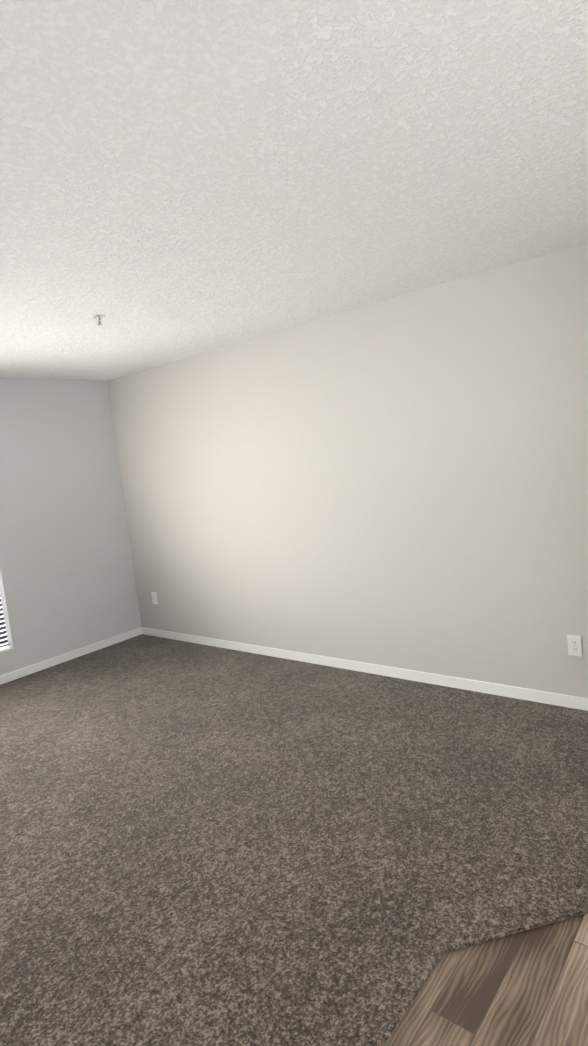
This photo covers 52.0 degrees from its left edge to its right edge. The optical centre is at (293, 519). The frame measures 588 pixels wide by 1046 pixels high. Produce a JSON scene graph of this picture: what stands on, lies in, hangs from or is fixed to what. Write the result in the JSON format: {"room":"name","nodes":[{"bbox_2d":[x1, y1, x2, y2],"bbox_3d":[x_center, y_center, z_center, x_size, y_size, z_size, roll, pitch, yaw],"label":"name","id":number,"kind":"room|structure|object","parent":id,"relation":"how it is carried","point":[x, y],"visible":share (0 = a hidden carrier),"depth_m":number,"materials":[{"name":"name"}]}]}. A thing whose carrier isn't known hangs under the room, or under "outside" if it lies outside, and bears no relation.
{"room":"empty living room","nodes":[
{"label":"empty living room","id":0,"kind":"room"},
{"bbox_2d":[0,377,141,675],"bbox_3d":[-2.854,0.198,4.338,0.150,2.440,4.085,-1,8,40],"label":"wall","id":1,"kind":"structure","parent":0,"point":[67,581],"depth_m":5.22,"materials":[{"name":"grey paint"}]},
{"bbox_2d":[0,598,7,646],"bbox_3d":[-3.033,0.298,4.179,0.055,1.795,1.817,-1,8,40],"label":"window","id":2,"kind":"structure","parent":1,"relation":"in","point":[3,632],"depth_m":4.91,"materials":[{"name":"black"}]},
{"bbox_2d":[0,592,9,650],"bbox_3d":[-2.971,0.295,4.128,0.076,1.783,1.801,-1,8,40],"label":"window blinds","id":3,"kind":"object","parent":2,"relation":"attached to","point":[4,647],"visible":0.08,"depth_m":4.87,"materials":[{"name":"white plastic"}]},
{"bbox_2d":[0,627,141,684],"bbox_3d":[-2.663,1.362,4.410,0.013,0.082,3.785,-1,8,40],"label":"baseboard","id":4,"kind":"structure","parent":1,"relation":"attached to","point":[36,667],"depth_m":5.24,"materials":[{"name":"white wood"}]},
{"bbox_2d":[0,634,587,1045],"bbox_3d":[-0.840,1.357,2.899,4.747,0.013,3.785,-1,8,40],"label":"floor carpet","id":5,"kind":"object","parent":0,"point":[203,845],"visible":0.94,"depth_m":2.45,"materials":[{"name":"brown carpet"}]},
{"bbox_2d":[0,0,587,380],"bbox_3d":[-0.322,-1.115,1.982,7.100,0.100,4.085,-1,8,40],"label":"ceiling","id":6,"kind":"structure","parent":0,"point":[181,179],"depth_m":1.82,"materials":[{"name":"white paint"}]},
{"bbox_2d":[93,315,104,324],"bbox_3d":[-1.075,-1.102,3.335,0.068,0.046,0.068,-1,8,40],"label":"sprinkler","id":7,"kind":"object","parent":6,"relation":"attached to","point":[99,317],"visible":1,"depth_m":3.33,"materials":[{"name":"silver metal"}]},
{"bbox_2d":[107,242,587,697],"bbox_3d":[1.115,-0.156,3.565,6.950,2.440,0.150,-1,8,40],"label":"wall","id":8,"kind":"structure","parent":0,"point":[400,482],"depth_m":3.87,"materials":[{"name":"grey paint"}]},
{"bbox_2d":[151,592,157,603],"bbox_3d":[-1.306,0.735,5.643,0.070,0.115,0.007,-1,8,40],"label":"electrical outlet","id":9,"kind":"object","parent":8,"relation":"attached to","point":[154,597],"visible":1,"depth_m":5.64,"materials":[{"name":"white plastic"}]},
{"bbox_2d":[142,627,587,710],"bbox_3d":[0.350,1.040,4.327,4.734,0.082,0.013,-1,8,40],"label":"baseboard","id":10,"kind":"structure","parent":8,"relation":"attached to","point":[564,700],"depth_m":4.04,"materials":[{"name":"white wood"}]},
{"bbox_2d":[567,634,581,656],"bbox_3d":[1.529,0.686,3.285,0.070,0.115,0.007,-1,8,40],"label":"electrical outlet","id":11,"kind":"object","parent":8,"relation":"attached to","point":[574,645],"visible":1,"depth_m":3.28,"materials":[{"name":"white plastic"}]},
{"bbox_2d":[385,913,587,1045],"bbox_3d":[-0.048,1.376,2.246,7.100,0.060,4.085,-1,8,40],"label":"floor","id":12,"kind":"structure","parent":0,"point":[527,987],"depth_m":1.69,"materials":[{"name":"brown wood"}]}
]}

